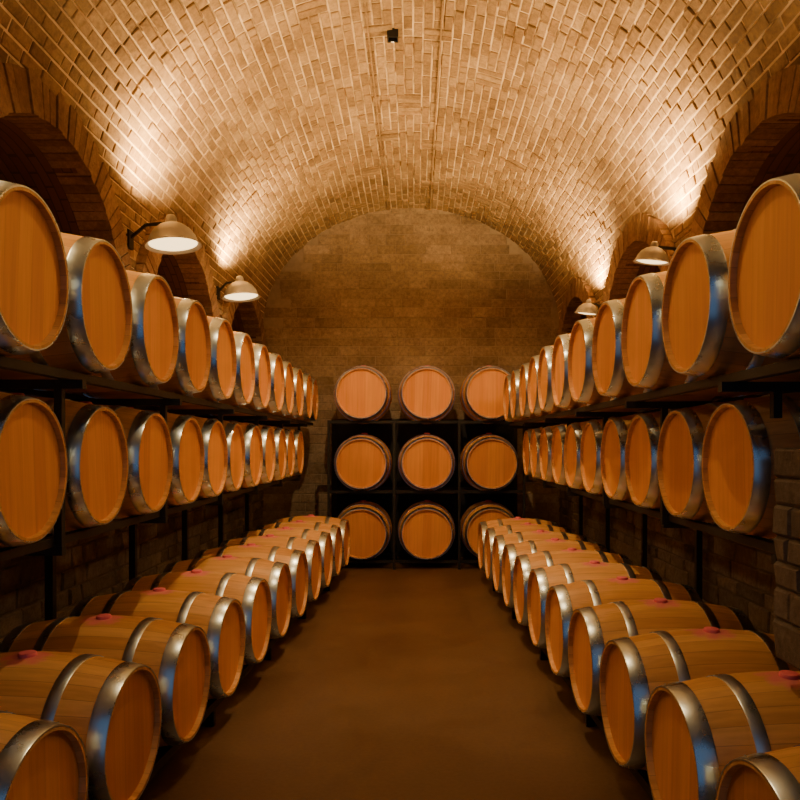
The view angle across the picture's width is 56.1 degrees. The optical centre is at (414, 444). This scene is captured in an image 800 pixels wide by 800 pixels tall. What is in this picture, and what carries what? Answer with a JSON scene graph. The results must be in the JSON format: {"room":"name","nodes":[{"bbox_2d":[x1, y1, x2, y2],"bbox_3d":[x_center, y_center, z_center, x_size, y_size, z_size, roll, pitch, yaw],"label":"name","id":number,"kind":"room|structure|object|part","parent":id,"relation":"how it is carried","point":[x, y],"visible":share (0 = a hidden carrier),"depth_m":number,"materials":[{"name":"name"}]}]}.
{"room":"wine cellar","nodes":[
{"label":"wine cellar","id":0,"kind":"room"},
{"bbox_2d":[0,225,263,642],"bbox_3d":[-2.388,-0.030,5.150,0.034,3.560,13.300,0,0,0],"label":"wall","id":1,"kind":"structure","parent":0,"point":[95,565],"depth_m":5.89,"materials":[{"name":"brick"}]},
{"bbox_2d":[0,62,131,396],"bbox_3d":[-2.729,-1.227,4.842,0.843,2.154,2.740,0,0,0],"label":"arched niche","id":2,"kind":"object","parent":1,"relation":"attached to","point":[46,147],"visible":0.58,"depth_m":5.25,"materials":[{"name":"brick"}]},
{"bbox_2d":[126,214,201,254],"bbox_3d":[-2.094,-1.782,6.270,0.611,0.290,0.464,0,0,0],"label":"lamp","id":3,"kind":"object","parent":1,"relation":"attached to","point":[170,237],"visible":1,"depth_m":6.22,"materials":[{"name":"metal"}]},
{"bbox_3d":[-2.029,-1.760,6.274,0.464,0.199,0.464,-6,-2,0],"label":"lamp shade","id":4,"kind":"part","parent":3,"relation":"part of","materials":[{"name":"metal"}]},
{"bbox_2d":[148,237,197,250],"bbox_3d":[-2.020,-1.669,6.270,0.392,0.028,0.392,-6,-2,0],"label":"diffuser","id":5,"kind":"object","parent":3,"relation":"attached to","point":[154,243],"depth_m":6.23,"materials":[{"name":"beige"}]},
{"bbox_2d":[135,213,219,317],"bbox_3d":[-2.729,-1.225,7.645,0.843,2.149,2.739,0,0,0],"label":"arched niche","id":6,"kind":"object","parent":1,"relation":"attached to","point":[189,275],"visible":0.22,"depth_m":8.21,"materials":[{"name":"brick"}]},
{"bbox_2d":[216,275,260,301],"bbox_3d":[-2.112,-1.902,9.060,0.494,0.290,0.461,0,0,-40],"label":"lamp","id":7,"kind":"object","parent":1,"relation":"attached to","point":[239,290],"visible":1,"depth_m":8.99,"materials":[{"name":"metal"}]},
{"bbox_3d":[-2.109,-1.880,9.074,0.464,0.199,0.464,-6,-2,0],"label":"lamp shade","id":8,"kind":"part","parent":7,"relation":"part of","materials":[{"name":"metal"}]},
{"bbox_2d":[225,293,257,299],"bbox_3d":[-2.100,-1.789,9.070,0.392,0.028,0.392,-6,-2,0],"label":"diffuser","id":9,"kind":"object","parent":7,"relation":"attached to","point":[228,296],"depth_m":9.03,"materials":[{"name":"beige glass"}]},
{"bbox_2d":[220,277,266,346],"bbox_3d":[-2.729,-1.225,10.451,0.843,2.149,2.740,0,0,0],"label":"arched niche","id":10,"kind":"object","parent":1,"relation":"attached to","point":[244,317],"visible":0.18,"depth_m":11.06,"materials":[{"name":"brick"}]},
{"bbox_2d":[138,557,650,799],"bbox_3d":[-0.060,1.800,5.200,6.480,0.100,13.400,0,0,0],"label":"floor","id":11,"kind":"structure","parent":0,"point":[408,681],"depth_m":4.91,"materials":[{"name":"concrete"}]},
{"bbox_2d":[0,356,312,620],"bbox_3d":[-1.880,0.713,6.380,0.840,2.075,9.400,0,0,0],"label":"rack","id":12,"kind":"object","parent":11,"relation":"on","point":[52,546],"visible":0.63,"depth_m":4.66,"materials":[{"name":"black metal"}]},
{"bbox_2d":[0,392,67,548],"bbox_3d":[-1.926,0.092,2.970,0.839,0.691,0.675,0,0,0],"label":"wine barrel","id":13,"kind":"object","parent":12,"relation":"on","point":[33,451],"visible":1,"depth_m":2.97,"materials":[{"name":"brown wood"}]},
{"bbox_2d":[0,180,68,356],"bbox_3d":[-1.870,-0.653,2.760,0.922,0.716,0.700,0,0,0],"label":"wine barrel","id":14,"kind":"object","parent":12,"relation":"on","point":[34,274],"visible":1,"depth_m":2.79,"materials":[{"name":"brown wood"}]},
{"bbox_2d":[0,232,132,378],"bbox_3d":[-1.881,-0.653,3.480,0.922,0.716,0.700,0,0,0],"label":"wine barrel","id":15,"kind":"object","parent":12,"relation":"on","point":[95,335],"visible":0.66,"depth_m":3.38,"materials":[{"name":"brown wood"}]},
{"bbox_2d":[10,393,128,533],"bbox_3d":[-1.924,0.092,3.655,0.839,0.690,0.676,0,0,0],"label":"wine barrel","id":16,"kind":"object","parent":12,"relation":"on","point":[95,437],"visible":0.56,"depth_m":3.58,"materials":[{"name":"brown wood"}]},
{"bbox_2d":[33,270,178,391],"bbox_3d":[-1.876,-0.653,4.200,0.922,0.718,0.703,0,0,0],"label":"wine barrel","id":17,"kind":"object","parent":12,"relation":"on","point":[152,355],"visible":0.31,"depth_m":4.10,"materials":[{"name":"brown wood"}]},
{"bbox_2d":[81,401,172,519],"bbox_3d":[-1.912,0.092,4.340,0.839,0.690,0.675,0,0,0],"label":"wine barrel","id":18,"kind":"object","parent":12,"relation":"on","point":[148,437],"visible":0.38,"depth_m":4.25,"materials":[{"name":"brown wood"}]},
{"bbox_2d":[65,297,210,398],"bbox_3d":[-1.878,-0.653,4.920,0.922,0.716,0.700,0,0,0],"label":"wine barrel","id":19,"kind":"object","parent":12,"relation":"on","point":[191,373],"visible":0.28,"depth_m":4.83,"materials":[{"name":"brown wood"}]},
{"bbox_2d":[128,407,204,506],"bbox_3d":[-1.910,0.092,5.025,0.839,0.691,0.676,0,0,1],"label":"wine barrel","id":20,"kind":"object","parent":12,"relation":"on","point":[185,431],"visible":0.3,"depth_m":4.96,"materials":[{"name":"brown wood"}]},
{"bbox_2d":[158,316,236,404],"bbox_3d":[-1.873,-0.653,5.640,0.922,0.735,0.720,0,2,0],"label":"wine barrel","id":21,"kind":"object","parent":12,"relation":"on","point":[220,385],"visible":0.27,"depth_m":5.56,"materials":[{"name":"brown wood"}]},
{"bbox_2d":[167,412,227,499],"bbox_3d":[-1.915,0.092,5.710,0.839,0.691,0.675,0,0,1],"label":"wine barrel","id":22,"kind":"object","parent":12,"relation":"on","point":[213,431],"visible":0.3,"depth_m":5.66,"materials":[{"name":"brown wood"}]},
{"bbox_2d":[156,331,254,408],"bbox_3d":[-1.877,-0.653,6.360,0.922,0.736,0.720,0,-2,0],"label":"wine barrel","id":23,"kind":"object","parent":12,"relation":"on","point":[243,392],"visible":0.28,"depth_m":6.28,"materials":[{"name":"brown wood"}]},
{"bbox_2d":[207,418,244,492],"bbox_3d":[-1.929,0.092,6.395,0.839,0.691,0.676,0,0,0],"label":"wine barrel","id":24,"kind":"object","parent":12,"relation":"on","point":[234,434],"visible":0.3,"depth_m":6.37,"materials":[{"name":"brown wood"}]},
{"bbox_2d":[214,418,262,488],"bbox_3d":[-1.913,0.092,7.080,0.839,0.690,0.675,0,0,0],"label":"wine barrel","id":25,"kind":"object","parent":12,"relation":"on","point":[252,433],"visible":0.2,"depth_m":7.01,"materials":[{"name":"brown wood"}]},
{"bbox_2d":[209,352,284,415],"bbox_3d":[-1.869,-0.653,7.800,0.922,0.728,0.713,0,1,0],"label":"wine barrel","id":26,"kind":"object","parent":12,"relation":"on","point":[276,400],"visible":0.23,"depth_m":7.73,"materials":[{"name":"brown wood"}]},
{"bbox_2d":[235,343,270,412],"bbox_3d":[-1.875,-0.653,7.080,0.922,0.716,0.700,0,0,0],"label":"wine barrel","id":27,"kind":"object","parent":12,"relation":"on","point":[262,390],"visible":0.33,"depth_m":7.04,"materials":[{"name":"brown wood"}]},
{"bbox_2d":[247,423,275,484],"bbox_3d":[-1.914,0.092,7.765,0.839,0.691,0.676,0,0,0],"label":"wine barrel","id":28,"kind":"object","parent":12,"relation":"on","point":[268,439],"visible":0.27,"depth_m":7.72,"materials":[{"name":"brown wood"}]},
{"bbox_2d":[262,425,286,480],"bbox_3d":[-1.911,0.092,8.450,0.839,0.691,0.676,0,0,-1],"label":"wine barrel","id":29,"kind":"object","parent":12,"relation":"on","point":[279,433],"visible":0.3,"depth_m":8.40,"materials":[{"name":"brown wood"}]},
{"bbox_2d":[258,424,294,477],"bbox_3d":[-1.924,0.093,9.135,0.839,0.691,0.677,0,0,0],"label":"wine barrel","id":30,"kind":"object","parent":12,"relation":"on","point":[290,442],"visible":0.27,"depth_m":9.14,"materials":[{"name":"brown wood"}]},
{"bbox_2d":[269,361,293,415],"bbox_3d":[-1.880,-0.653,8.520,0.922,0.716,0.700,0,0,0],"label":"wine barrel","id":31,"kind":"object","parent":12,"relation":"on","point":[288,403],"visible":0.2,"depth_m":8.50,"materials":[{"name":"brown wood"}]},
{"bbox_2d":[268,367,303,419],"bbox_3d":[-1.874,-0.653,9.240,0.922,0.716,0.700,0,0,0],"label":"wine barrel","id":32,"kind":"object","parent":12,"relation":"on","point":[297,411],"visible":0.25,"depth_m":9.19,"materials":[{"name":"brown wood"}]},
{"bbox_2d":[283,427,303,475],"bbox_3d":[-1.914,0.093,9.820,0.839,0.697,0.682,0,-1,0],"label":"wine barrel","id":33,"kind":"object","parent":12,"relation":"on","point":[298,436],"visible":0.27,"depth_m":9.78,"materials":[{"name":"brown wood"}]},
{"bbox_2d":[292,373,312,419],"bbox_3d":[-1.859,-0.653,9.960,0.922,0.719,0.704,0,0,0],"label":"wine barrel","id":34,"kind":"object","parent":12,"relation":"on","point":[308,389],"visible":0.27,"depth_m":9.94,"materials":[{"name":"brown wood"}]},
{"bbox_2d":[291,378,317,423],"bbox_3d":[-1.874,-0.653,10.680,0.922,0.716,0.700,0,0,0],"label":"wine barrel","id":35,"kind":"object","parent":12,"relation":"on","point":[314,415],"visible":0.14,"depth_m":10.75,"materials":[{"name":"brown wood"}]},
{"bbox_2d":[148,567,343,781],"bbox_3d":[-1.553,1.672,5.850,0.739,0.156,8.748,0,0,3],"label":"cradle","id":36,"kind":"object","parent":11,"relation":"on","point":[164,753],"visible":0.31,"depth_m":4.66,"materials":[{"name":"black metal"}]},
{"bbox_2d":[0,710,88,799],"bbox_3d":[-1.743,1.267,2.600,0.959,0.715,0.699,0,0,3],"label":"wine barrel","id":37,"kind":"object","parent":36,"relation":"on","point":[40,759],"visible":1,"depth_m":2.60,"materials":[{"name":"brown wood"}]},
{"bbox_2d":[0,650,161,799],"bbox_3d":[-1.705,1.267,3.320,0.959,0.716,0.700,0,0,3],"label":"wine barrel","id":38,"kind":"object","parent":36,"relation":"on","point":[114,706],"visible":0.82,"depth_m":3.17,"materials":[{"name":"brown wood"}]},
{"bbox_2d":[0,613,210,746],"bbox_3d":[-1.667,1.267,4.040,0.959,0.716,0.700,0,0,3],"label":"wine barrel","id":39,"kind":"object","parent":36,"relation":"on","point":[178,654],"visible":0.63,"depth_m":3.89,"materials":[{"name":"brown wood"}]},
{"bbox_2d":[69,587,245,699],"bbox_3d":[-1.629,1.267,4.760,0.959,0.715,0.699,0,0,3],"label":"wine barrel","id":40,"kind":"object","parent":36,"relation":"on","point":[222,619],"visible":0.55,"depth_m":4.62,"materials":[{"name":"brown wood"}]},
{"bbox_2d":[123,569,271,664],"bbox_3d":[-1.591,1.267,5.480,0.959,0.715,0.700,0,0,3],"label":"wine barrel","id":41,"kind":"object","parent":36,"relation":"on","point":[253,593],"visible":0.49,"depth_m":5.34,"materials":[{"name":"brown wood"}]},
{"bbox_2d":[163,555,291,638],"bbox_3d":[-1.553,1.267,6.200,0.959,0.722,0.707,0,-1,3],"label":"wine barrel","id":42,"kind":"object","parent":36,"relation":"on","point":[277,575],"visible":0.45,"depth_m":6.08,"materials":[{"name":"brown wood"}]},
{"bbox_2d":[194,543,308,617],"bbox_3d":[-1.514,1.267,6.920,0.959,0.715,0.699,0,0,3],"label":"wine barrel","id":43,"kind":"object","parent":36,"relation":"on","point":[296,560],"visible":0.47,"depth_m":6.80,"materials":[{"name":"brown wood"}]},
{"bbox_2d":[219,534,321,601],"bbox_3d":[-1.476,1.267,7.640,0.959,0.721,0.706,0,1,3],"label":"wine barrel","id":44,"kind":"object","parent":36,"relation":"on","point":[312,549],"visible":0.38,"depth_m":7.53,"materials":[{"name":"brown wood"}]},
{"bbox_2d":[240,526,332,587],"bbox_3d":[-1.438,1.267,8.360,0.959,0.715,0.700,0,0,3],"label":"wine barrel","id":45,"kind":"object","parent":36,"relation":"on","point":[324,539],"visible":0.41,"depth_m":8.25,"materials":[{"name":"brown wood"}]},
{"bbox_2d":[257,520,341,576],"bbox_3d":[-1.400,1.268,9.080,0.959,0.716,0.700,0,0,3],"label":"wine barrel","id":46,"kind":"object","parent":36,"relation":"on","point":[334,530],"visible":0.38,"depth_m":8.98,"materials":[{"name":"brown wood"}]},
{"bbox_2d":[272,514,349,566],"bbox_3d":[-1.362,1.267,9.800,0.959,0.729,0.714,0,-1,3],"label":"wine barrel","id":47,"kind":"object","parent":36,"relation":"on","point":[344,525],"visible":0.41,"depth_m":9.70,"materials":[{"name":"brown wood"}]},
{"bbox_2d":[327,419,524,568],"bbox_3d":[0.150,0.675,11.141,2.900,2.150,1.198,0,0,0],"label":"rack","id":48,"kind":"object","parent":11,"relation":"on","point":[394,495],"visible":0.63,"depth_m":11.72,"materials":[{"name":"black metal"}]},
{"bbox_2d":[334,365,391,423],"bbox_3d":[-0.756,-0.737,11.006,0.840,0.858,1.014,0,0,0],"label":"wine barrel","id":49,"kind":"object","parent":48,"relation":"on","point":[361,393],"visible":0.98,"depth_m":10.53,"materials":[{"name":"brown wood"}]},
{"bbox_2d":[334,433,391,489],"bbox_3d":[-0.756,0.251,11.006,0.840,0.858,1.014,0,0,0],"label":"wine barrel","id":50,"kind":"object","parent":48,"relation":"on","point":[363,461],"visible":0.98,"depth_m":10.53,"materials":[{"name":"brown wood"}]},
{"bbox_2d":[338,500,391,559],"bbox_3d":[-0.756,1.237,11.006,0.850,0.868,1.014,-1,0,0],"label":"wine barrel","id":51,"kind":"object","parent":48,"relation":"on","point":[370,524],"visible":0.83,"depth_m":10.53,"materials":[{"name":"brown wood"}]},
{"bbox_2d":[398,500,454,559],"bbox_3d":[0.168,1.236,11.006,0.840,0.858,1.014,0,0,0],"label":"wine barrel","id":52,"kind":"object","parent":48,"relation":"on","point":[426,529],"visible":0.98,"depth_m":10.53,"materials":[{"name":"brown wood"}]},
{"bbox_2d":[398,365,454,423],"bbox_3d":[0.168,-0.738,11.006,0.840,0.858,1.014,0,0,0],"label":"wine barrel","id":53,"kind":"object","parent":48,"relation":"on","point":[425,393],"visible":0.95,"depth_m":10.53,"materials":[{"name":"brown wood"}]},
{"bbox_2d":[398,433,454,489],"bbox_3d":[0.168,0.251,11.006,0.858,0.876,1.014,1,0,0],"label":"wine barrel","id":54,"kind":"object","parent":48,"relation":"on","point":[426,461],"visible":0.98,"depth_m":10.53,"materials":[{"name":"brown wood"}]},
{"bbox_2d":[460,365,510,423],"bbox_3d":[1.078,-0.737,11.006,0.848,0.866,1.014,1,0,0],"label":"wine barrel","id":55,"kind":"object","parent":48,"relation":"on","point":[481,391],"visible":0.69,"depth_m":10.53,"materials":[{"name":"brown wood"}]},
{"bbox_2d":[461,500,514,556],"bbox_3d":[1.078,1.237,11.006,0.840,0.858,1.014,0,0,0],"label":"wine barrel","id":56,"kind":"object","parent":48,"relation":"on","point":[487,510],"visible":0.56,"depth_m":10.53,"materials":[{"name":"brown wood"}]},
{"bbox_2d":[461,433,518,489],"bbox_3d":[1.078,0.251,11.006,0.854,0.872,1.014,1,0,0],"label":"wine barrel","id":57,"kind":"object","parent":48,"relation":"on","point":[489,461],"visible":0.94,"depth_m":10.53,"materials":[{"name":"brown wood"}]},
{"bbox_2d":[484,570,652,799],"bbox_3d":[1.393,1.672,5.850,0.740,0.156,8.724,0,0,-2],"label":"cradle","id":58,"kind":"object","parent":11,"relation":"on","point":[641,776],"visible":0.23,"depth_m":4.39,"materials":[{"name":"black metal"}]},
{"bbox_2d":[477,517,557,569],"bbox_3d":[1.302,1.267,9.500,0.959,0.715,0.700,0,0,-2],"label":"wine barrel","id":59,"kind":"object","parent":58,"relation":"on","point":[484,525],"visible":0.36,"depth_m":9.40,"materials":[{"name":"brown wood"}]},
{"bbox_2d":[484,523,571,580],"bbox_3d":[1.324,1.267,8.780,0.959,0.716,0.700,0,0,-2],"label":"wine barrel","id":60,"kind":"object","parent":58,"relation":"on","point":[490,533],"visible":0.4,"depth_m":8.67,"materials":[{"name":"brown wood"}]},
{"bbox_2d":[492,530,587,592],"bbox_3d":[1.346,1.267,8.060,0.959,0.715,0.699,0,0,-2],"label":"wine barrel","id":61,"kind":"object","parent":58,"relation":"on","point":[499,541],"visible":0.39,"depth_m":7.95,"materials":[{"name":"brown wood"}]},
{"bbox_2d":[502,538,607,607],"bbox_3d":[1.367,1.267,7.340,0.959,0.715,0.700,0,0,-2],"label":"wine barrel","id":62,"kind":"object","parent":58,"relation":"on","point":[510,551],"visible":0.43,"depth_m":7.22,"materials":[{"name":"brown wood"}]},
{"bbox_2d":[513,548,631,625],"bbox_3d":[1.389,1.267,6.620,0.959,0.734,0.718,0,-2,-2],"label":"wine barrel","id":63,"kind":"object","parent":58,"relation":"on","point":[523,564],"visible":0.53,"depth_m":6.50,"materials":[{"name":"brown wood"}]},
{"bbox_2d":[527,560,662,647],"bbox_3d":[1.410,1.267,5.900,0.959,0.734,0.718,0,2,-2],"label":"wine barrel","id":64,"kind":"object","parent":58,"relation":"on","point":[541,579],"visible":0.41,"depth_m":5.77,"materials":[{"name":"brown wood"}]},
{"bbox_2d":[545,576,701,676],"bbox_3d":[1.432,1.268,5.180,0.959,0.717,0.702,0,0,-2],"label":"wine barrel","id":65,"kind":"object","parent":58,"relation":"on","point":[562,600],"visible":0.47,"depth_m":5.04,"materials":[{"name":"brown wood"}]},
{"bbox_2d":[568,598,754,715],"bbox_3d":[1.454,1.267,4.460,0.959,0.716,0.700,0,0,-2],"label":"wine barrel","id":66,"kind":"object","parent":58,"relation":"on","point":[591,628],"visible":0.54,"depth_m":4.32,"materials":[{"name":"brown wood"}]},
{"bbox_2d":[599,627,799,770],"bbox_3d":[1.475,1.267,3.740,0.959,0.731,0.716,0,1,-2],"label":"wine barrel","id":67,"kind":"object","parent":58,"relation":"on","point":[632,667],"visible":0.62,"depth_m":3.58,"materials":[{"name":"brown wood"}]},
{"bbox_2d":[644,670,799,799],"bbox_3d":[1.497,1.267,3.020,0.959,0.716,0.700,0,0,-2],"label":"wine barrel","id":68,"kind":"object","parent":58,"relation":"on","point":[693,728],"visible":0.92,"depth_m":2.88,"materials":[{"name":"brown wood"}]},
{"bbox_2d":[715,744,799,799],"bbox_3d":[1.518,1.267,2.300,0.959,0.733,0.718,0,1,-2],"label":"wine barrel","id":69,"kind":"object","parent":58,"relation":"on","point":[772,775],"visible":1,"depth_m":2.32,"materials":[{"name":"brown wood"}]},
{"bbox_2d":[509,358,799,599],"bbox_3d":[1.739,0.728,6.260,0.978,2.045,8.100,0,0,0],"label":"rack","id":70,"kind":"object","parent":11,"relation":"on","point":[736,381],"visible":0.41,"depth_m":4.43,"materials":[{"name":"black metal"}]},
{"bbox_2d":[503,375,521,421],"bbox_3d":[1.662,-0.623,9.910,0.922,0.716,0.700,0,0,0],"label":"wine barrel","id":71,"kind":"object","parent":70,"relation":"on","point":[506,391],"visible":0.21,"depth_m":9.96,"materials":[{"name":"brown wood"}]},
{"bbox_2d":[510,369,544,421],"bbox_3d":[1.660,-0.623,9.180,0.922,0.716,0.700,0,0,1],"label":"wine barrel","id":72,"kind":"object","parent":70,"relation":"on","point":[514,385],"visible":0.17,"depth_m":9.11,"materials":[{"name":"brown wood"}]},
{"bbox_2d":[519,363,544,420],"bbox_3d":[1.670,-0.623,8.450,0.922,0.725,0.710,0,1,0],"label":"wine barrel","id":73,"kind":"object","parent":70,"relation":"on","point":[523,379],"visible":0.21,"depth_m":8.47,"materials":[{"name":"brown wood"}]},
{"bbox_2d":[523,427,541,476],"bbox_3d":[1.839,0.092,9.630,0.830,0.701,0.686,0,0,0],"label":"wine barrel","id":74,"kind":"object","parent":70,"relation":"on","point":[527,435],"visible":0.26,"depth_m":9.65,"materials":[{"name":"brown wood"}]},
{"bbox_2d":[530,426,547,478],"bbox_3d":[1.825,0.092,8.940,0.830,0.701,0.686,0,0,1],"label":"wine barrel","id":75,"kind":"object","parent":70,"relation":"on","point":[535,435],"visible":0.2,"depth_m":8.93,"materials":[{"name":"brown wood"}]},
{"bbox_2d":[539,424,564,482],"bbox_3d":[1.828,0.092,8.250,0.830,0.701,0.686,0,0,0],"label":"wine barrel","id":76,"kind":"object","parent":70,"relation":"on","point":[546,435],"visible":0.24,"depth_m":8.20,"materials":[{"name":"brown wood"}]},
{"bbox_2d":[538,345,574,415],"bbox_3d":[1.649,-0.623,6.990,0.922,0.719,0.704,0,0,1],"label":"wine barrel","id":77,"kind":"object","parent":70,"relation":"on","point":[545,397],"visible":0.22,"depth_m":6.93,"materials":[{"name":"brown wood"}]},
{"bbox_2d":[527,355,601,417],"bbox_3d":[1.664,-0.623,7.720,0.922,0.726,0.711,0,-1,0],"label":"wine barrel","id":78,"kind":"object","parent":70,"relation":"on","point":[532,387],"visible":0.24,"depth_m":7.72,"materials":[{"name":"brown wood"}]},
{"bbox_2d":[551,422,578,485],"bbox_3d":[1.840,0.092,7.560,0.830,0.701,0.686,0,0,0],"label":"wine barrel","id":79,"kind":"object","parent":70,"relation":"on","point":[557,446],"visible":0.22,"depth_m":7.58,"materials":[{"name":"brown wood"}]},
{"bbox_2d":[563,419,600,489],"bbox_3d":[1.833,0.092,6.870,0.830,0.701,0.686,0,0,0],"label":"wine barrel","id":80,"kind":"object","parent":70,"relation":"on","point":[572,441],"visible":0.28,"depth_m":6.83,"materials":[{"name":"brown wood"}]},
{"bbox_2d":[568,318,623,408],"bbox_3d":[1.649,-0.623,5.530,0.922,0.716,0.700,0,0,-1],"label":"wine barrel","id":81,"kind":"object","parent":70,"relation":"on","point":[582,387],"visible":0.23,"depth_m":5.44,"materials":[{"name":"brown wood"}]},
{"bbox_2d":[580,417,615,494],"bbox_3d":[1.839,0.092,6.180,0.830,0.701,0.686,0,0,0],"label":"wine barrel","id":82,"kind":"object","parent":70,"relation":"on","point":[590,446],"visible":0.27,"depth_m":6.14,"materials":[{"name":"brown wood"}]},
{"bbox_2d":[551,333,651,411],"bbox_3d":[1.651,-0.623,6.260,0.922,0.716,0.700,0,0,0],"label":"wine barrel","id":83,"kind":"object","parent":70,"relation":"on","point":[562,398],"visible":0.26,"depth_m":6.18,"materials":[{"name":"brown wood"}]},
{"bbox_2d":[600,412,651,502],"bbox_3d":[1.842,0.093,5.490,0.830,0.705,0.690,0,0,0],"label":"wine barrel","id":84,"kind":"object","parent":70,"relation":"on","point":[613,441],"visible":0.25,"depth_m":5.43,"materials":[{"name":"brown wood"}]},
{"bbox_2d":[625,409,676,509],"bbox_3d":[1.838,0.092,4.800,0.830,0.701,0.685,0,0,0],"label":"wine barrel","id":85,"kind":"object","parent":70,"relation":"on","point":[643,433],"visible":0.31,"depth_m":4.75,"materials":[{"name":"brown wood"}]},
{"bbox_2d":[592,298,745,400],"bbox_3d":[1.663,-0.623,4.800,0.922,0.727,0.712,0,1,-1],"label":"wine barrel","id":86,"kind":"object","parent":70,"relation":"on","point":[610,380],"visible":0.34,"depth_m":4.71,"materials":[{"name":"brown wood"}]},
{"bbox_2d":[621,271,769,395],"bbox_3d":[1.659,-0.623,4.070,0.922,0.718,0.703,0,0,0],"label":"wine barrel","id":87,"kind":"object","parent":70,"relation":"on","point":[646,365],"visible":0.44,"depth_m":3.98,"materials":[{"name":"brown wood"}]},
{"bbox_2d":[657,398,750,524],"bbox_3d":[1.834,0.092,4.110,0.830,0.701,0.686,0,0,0],"label":"wine barrel","id":88,"kind":"object","parent":70,"relation":"on","point":[680,442],"visible":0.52,"depth_m":4.03,"materials":[{"name":"brown wood"}]},
{"bbox_2d":[661,229,799,381],"bbox_3d":[1.656,-0.623,3.340,0.922,0.715,0.700,0,0,-1],"label":"wine barrel","id":89,"kind":"object","parent":70,"relation":"on","point":[699,337],"visible":0.64,"depth_m":3.21,"materials":[{"name":"brown wood"}]},
{"bbox_2d":[701,392,799,539],"bbox_3d":[1.830,0.092,3.420,0.830,0.701,0.686,0,0,0],"label":"wine barrel","id":90,"kind":"object","parent":70,"relation":"on","point":[741,439],"visible":0.85,"depth_m":3.29,"materials":[{"name":"brown wood"}]},
{"bbox_2d":[728,173,799,359],"bbox_3d":[1.672,-0.623,2.610,0.922,0.715,0.700,0,0,0],"label":"wine barrel","id":91,"kind":"object","parent":70,"relation":"on","point":[764,262],"visible":0.99,"depth_m":2.63,"materials":[{"name":"brown wood"}]},
{"bbox_2d":[0,0,799,318],"bbox_3d":[-0.060,-2.775,5.150,4.690,1.919,13.300,0,0,0],"label":"ceiling","id":92,"kind":"structure","parent":0,"point":[269,126],"depth_m":6.82,"materials":[{"name":"brick"}]},
{"bbox_2d":[387,28,397,42],"bbox_3d":[-0.200,-3.687,6.750,0.100,0.080,0.100,0,0,0],"label":"recessed light","id":93,"kind":"object","parent":92,"relation":"attached to","point":[392,35],"depth_m":6.70,"materials":[{"name":"black metal"}]},
{"bbox_2d":[262,208,559,526],"bbox_3d":[-0.060,-1.015,11.797,4.780,5.530,0.017,0,0,0],"label":"wall","id":94,"kind":"structure","parent":0,"point":[393,292],"depth_m":11.80,"materials":[{"name":"brick"}]},
{"bbox_2d":[559,225,776,633],"bbox_3d":[2.268,-0.030,5.150,0.034,3.560,13.300,0,0,0],"label":"wall","id":95,"kind":"structure","parent":0,"point":[741,576],"depth_m":6.21,"materials":[{"name":"brick"}]},
{"bbox_2d":[557,278,596,335],"bbox_3d":[2.608,-1.224,10.450,0.843,2.147,2.737,0,0,0],"label":"arched niche","id":96,"kind":"object","parent":95,"relation":"attached to","point":[579,291],"visible":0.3,"depth_m":10.74,"materials":[{"name":"brick"}]},
{"bbox_2d":[574,299,601,315],"bbox_3d":[2.104,-1.659,9.070,0.352,0.200,0.304,0,0,0],"label":"lamp","id":97,"kind":"object","parent":95,"relation":"attached to","point":[588,308],"visible":0.91,"depth_m":8.98,"materials":[{"name":"metal"}]},
{"bbox_3d":[2.087,-1.649,9.063,0.306,0.132,0.306,7,7,0],"label":"lamp shade","id":98,"kind":"part","parent":97,"relation":"part of","materials":[{"name":"metal"}]},
{"bbox_2d":[602,213,674,409],"bbox_3d":[2.609,-1.228,7.651,0.842,2.155,2.739,0,0,0],"label":"arched niche","id":99,"kind":"object","parent":95,"relation":"attached to","point":[642,229],"visible":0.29,"depth_m":7.90,"materials":[{"name":"brick"}]},
{"bbox_2d":[633,241,676,265],"bbox_3d":[2.054,-1.599,6.270,0.452,0.200,0.304,0,0,0],"label":"lamp","id":100,"kind":"object","parent":95,"relation":"attached to","point":[655,255],"visible":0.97,"depth_m":6.20,"materials":[{"name":"metal"}]},
{"bbox_3d":[1.987,-1.589,6.263,0.306,0.132,0.306,7,7,0],"label":"lamp shade","id":101,"kind":"part","parent":100,"relation":"part of","materials":[{"name":"metal"}]},
{"bbox_2d":[637,260,667,263],"bbox_3d":[1.980,-1.530,6.270,0.259,0.018,0.259,7,7,0],"label":"diffuser","id":102,"kind":"object","parent":100,"relation":"attached to","point":[638,261],"depth_m":6.24,"materials":[{"name":"beige"}]},
{"bbox_2d":[690,65,799,395],"bbox_3d":[2.609,-1.229,4.849,0.843,2.157,2.739,0,0,0],"label":"arched niche","id":103,"kind":"object","parent":95,"relation":"attached to","point":[760,143],"visible":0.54,"depth_m":5.20,"materials":[{"name":"brick"}]},
{"bbox_2d":[773,448,799,669],"bbox_3d":[1.821,0.420,2.564,0.858,0.820,0.808,0,0,0],"label":"brick pillar","id":104,"kind":"structure","parent":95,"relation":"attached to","point":[786,514],"depth_m":2.83,"materials":[{"name":"brown brick"}]}
]}

